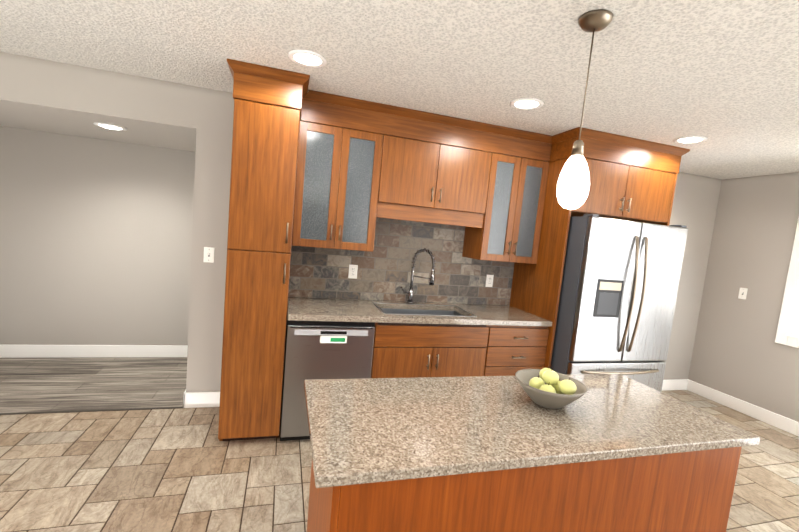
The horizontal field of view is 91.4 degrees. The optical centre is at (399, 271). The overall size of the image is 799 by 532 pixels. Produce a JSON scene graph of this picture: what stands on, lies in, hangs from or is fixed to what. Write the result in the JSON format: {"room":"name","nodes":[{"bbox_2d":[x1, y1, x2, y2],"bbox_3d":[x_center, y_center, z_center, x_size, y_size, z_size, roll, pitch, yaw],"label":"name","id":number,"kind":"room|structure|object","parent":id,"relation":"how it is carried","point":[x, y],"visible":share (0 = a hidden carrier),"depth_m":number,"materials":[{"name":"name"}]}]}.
{"room":"kitchen","nodes":[
{"label":"kitchen","id":0,"kind":"room"},
{"bbox_2d":[0,357,186,414],"bbox_3d":[-3.398,0.915,3.125,3.280,0.063,1.212,4,6,-17],"label":"floor","id":1,"kind":"structure","parent":0,"point":[54,385],"depth_m":3.27,"materials":[{"name":"grey wood"}]},
{"bbox_2d":[0,126,194,344],"bbox_3d":[-3.471,-0.382,3.639,3.520,2.400,0.120,4,6,-17],"label":"wall","id":2,"kind":"structure","parent":0,"point":[95,241],"depth_m":3.75,"materials":[{"name":"beige paint"}]},
{"bbox_2d":[0,345,798,435],"bbox_3d":[-0.199,1.280,1.490,8.500,0.125,6.200,4,6,-17],"label":"baseboard","id":3,"kind":"structure","parent":2,"relation":"attached to","point":[212,399],"depth_m":3.83,"materials":[{"name":"white"}]},
{"bbox_2d":[0,52,197,151],"bbox_3d":[-3.191,-1.348,2.907,3.280,0.291,1.200,4,6,-17],"label":"ceiling","id":4,"kind":"structure","parent":0,"point":[42,95],"depth_m":2.70,"materials":[{"name":"beige paint"}]},
{"bbox_2d":[94,122,126,130],"bbox_3d":[-2.235,-1.114,3.017,0.208,0.018,0.208,4,6,-17],"label":"recessed light","id":5,"kind":"object","parent":4,"relation":"in","point":[110,126],"visible":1,"depth_m":2.98,"materials":[{"name":"white glass"}]},
{"bbox_2d":[0,390,798,531],"bbox_3d":[-0.040,1.444,0.927,8.500,0.060,5.000,4,6,-17],"label":"floor","id":6,"kind":"structure","parent":0,"point":[172,470],"depth_m":2.31,"materials":[{"name":"tile"}]},
{"bbox_2d":[218,59,309,440],"bbox_3d":[-0.971,-0.062,2.741,0.467,2.398,0.660,4,6,-17],"label":"pantry cabinet","id":7,"kind":"object","parent":6,"relation":"on","point":[267,108],"visible":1,"depth_m":2.45,"materials":[{"name":"brown wood"}]},
{"bbox_2d":[280,320,374,440],"bbox_3d":[-0.571,0.728,2.962,0.596,0.863,0.594,4,6,-17],"label":"dishwasher","id":8,"kind":"object","parent":6,"relation":"on","point":[326,350],"visible":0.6,"depth_m":2.65,"materials":[{"name":"silver metal"}]},
{"bbox_2d":[370,322,488,377],"bbox_3d":[0.144,0.772,3.177,0.895,0.863,0.651,4,6,-17],"label":"base cabinet","id":9,"kind":"object","parent":6,"relation":"on","point":[407,350],"visible":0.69,"depth_m":2.87,"materials":[{"name":"brown wood"}]},
{"bbox_2d":[287,297,551,325],"bbox_3d":[0.149,0.421,3.138,2.036,0.247,0.643,4,6,-17],"label":"countertop","id":10,"kind":"structure","parent":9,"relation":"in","point":[332,309],"depth_m":3.00,"materials":[{"name":"stone"}]},
{"bbox_2d":[400,248,435,302],"bbox_3d":[0.154,0.040,3.260,0.224,0.483,0.247,4,6,-17],"label":"faucet","id":11,"kind":"object","parent":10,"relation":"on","point":[410,292],"visible":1,"depth_m":3.30,"materials":[{"name":"silver metal"}]},
{"bbox_2d":[484,325,548,375],"bbox_3d":[0.833,0.816,3.383,0.541,0.863,0.652,4,6,-17],"label":"base cabinet","id":12,"kind":"object","parent":6,"relation":"on","point":[511,350],"visible":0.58,"depth_m":3.07,"materials":[{"name":"brown wood"}]},
{"bbox_2d":[304,374,759,531],"bbox_3d":[0.441,0.959,1.585,1.640,0.860,0.662,4,6,-17],"label":"kitchen island","id":13,"kind":"object","parent":6,"relation":"on","point":[613,453],"visible":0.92,"depth_m":1.32,"materials":[{"name":"beige stone"}]},
{"bbox_2d":[515,369,587,408],"bbox_3d":[0.606,0.490,1.584,0.276,0.095,0.276,4,6,-17],"label":"fruit bowl","id":14,"kind":"object","parent":13,"relation":"on","point":[546,399],"visible":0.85,"depth_m":1.52,"materials":[{"name":"grey ceramic"}]},
{"bbox_2d":[529,366,576,394],"bbox_3d":[0.613,0.444,1.580,0.144,0.118,0.199,4,6,-17],"label":"apples","id":15,"kind":"object","parent":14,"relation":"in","point":[550,378],"visible":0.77,"depth_m":1.55,"materials":[{"name":"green food"}]},
{"bbox_2d":[509,127,689,367],"bbox_3d":[1.661,0.105,3.511,1.111,2.398,0.700,4,6,-17],"label":"tall cabinet","id":16,"kind":"object","parent":6,"relation":"on","point":[633,179],"visible":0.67,"depth_m":3.16,"materials":[{"name":"brown wood"}]},
{"bbox_2d":[550,214,687,391],"bbox_3d":[1.679,0.436,3.417,0.947,1.763,0.872,4,6,-17],"label":"refrigerator","id":17,"kind":"object","parent":6,"relation":"on","point":[618,293],"visible":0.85,"depth_m":3.02,"materials":[{"name":"grey metal"}]},
{"bbox_2d":[0,0,798,179],"bbox_3d":[0.018,-1.076,1.257,8.740,0.080,6.440,4,6,-17],"label":"ceiling","id":18,"kind":"structure","parent":0,"point":[722,76],"depth_m":2.00,"materials":[{"name":"white paint"}]},
{"bbox_2d":[288,50,326,67],"bbox_3d":[-0.504,-1.160,2.143,0.208,0.018,0.208,4,6,-17],"label":"recessed light","id":19,"kind":"object","parent":18,"relation":"in","point":[306,58],"visible":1,"depth_m":2.12,"materials":[{"name":"white glass"}]},
{"bbox_2d":[510,98,543,109],"bbox_3d":[0.821,-1.075,2.520,0.208,0.018,0.208,4,6,-17],"label":"recessed light","id":20,"kind":"object","parent":18,"relation":"in","point":[526,103],"visible":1,"depth_m":2.49,"materials":[{"name":"white glass"}]},
{"bbox_2d":[556,9,612,209],"bbox_3d":[0.734,-0.623,1.565,0.124,0.744,0.124,4,6,-17],"label":"glass lamp","id":21,"kind":"object","parent":18,"relation":"hanging from","point":[573,185],"visible":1,"depth_m":1.54,"materials":[{"name":"white glass"}]},
{"bbox_2d":[674,136,706,143],"bbox_3d":[2.201,-0.991,2.956,0.208,0.018,0.208,4,6,-17],"label":"recessed light","id":22,"kind":"object","parent":18,"relation":"in","point":[690,139],"visible":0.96,"depth_m":2.92,"materials":[{"name":"white glass"}]},
{"bbox_2d":[186,87,721,391],"bbox_3d":[0.984,0.019,3.734,5.340,2.400,0.120,4,6,-17],"label":"wall","id":23,"kind":"structure","parent":0,"point":[695,204],"depth_m":3.00,"materials":[{"name":"beige paint"}]},
{"bbox_2d":[203,247,213,262],"bbox_3d":[-1.435,-0.125,2.935,0.072,0.115,0.016,4,6,-17],"label":"plate","id":24,"kind":"object","parent":23,"relation":"attached to","point":[208,254],"visible":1,"depth_m":2.94,"materials":[{"name":"white plastic"}]},
{"bbox_2d":[288,217,513,304],"bbox_3d":[0.109,-0.136,3.388,2.036,0.801,0.010,4,6,-17],"label":"tile backsplash","id":25,"kind":"structure","parent":23,"relation":"attached to","point":[384,270],"depth_m":3.37,"materials":[{"name":"stone"}]},
{"bbox_2d":[348,265,357,278],"bbox_3d":[-0.387,0.001,3.249,0.072,0.115,0.008,4,6,-17],"label":"outlet","id":26,"kind":"object","parent":25,"relation":"attached to","point":[353,269],"visible":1,"depth_m":3.25,"materials":[{"name":"white plastic"}]},
{"bbox_2d":[485,275,493,286],"bbox_3d":[0.836,0.088,3.618,0.072,0.115,0.008,4,6,-17],"label":"outlet","id":27,"kind":"object","parent":25,"relation":"attached to","point":[489,280],"visible":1,"depth_m":3.62,"materials":[{"name":"white plastic"}]},
{"bbox_2d":[292,90,551,263],"bbox_3d":[0.213,-0.667,3.152,2.036,1.063,0.390,4,6,-17],"label":"upper cabinet","id":28,"kind":"object","parent":23,"relation":"attached to","point":[362,165],"visible":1,"depth_m":2.94,"materials":[{"name":"brown wood"}]},
{"bbox_2d":[688,172,798,421],"bbox_3d":[4.192,0.482,2.045,0.120,2.400,5.240,4,6,-17],"label":"wall","id":29,"kind":"structure","parent":0,"point":[739,353],"depth_m":3.96,"materials":[{"name":"beige paint"}]},
{"bbox_2d":[738,287,747,299],"bbox_3d":[3.540,0.226,4.026,0.016,0.115,0.072,4,6,-17],"label":"switch plate","id":30,"kind":"object","parent":29,"relation":"attached to","point":[742,293],"visible":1,"depth_m":4.02,"materials":[{"name":"white plastic"}]},
{"bbox_2d":[775,218,798,347],"bbox_3d":[3.922,0.124,2.965,0.150,1.310,1.520,4,6,-17],"label":"window","id":31,"kind":"structure","parent":29,"relation":"in","point":[785,335],"depth_m":3.63,"materials":[{"name":"white"}]}
]}

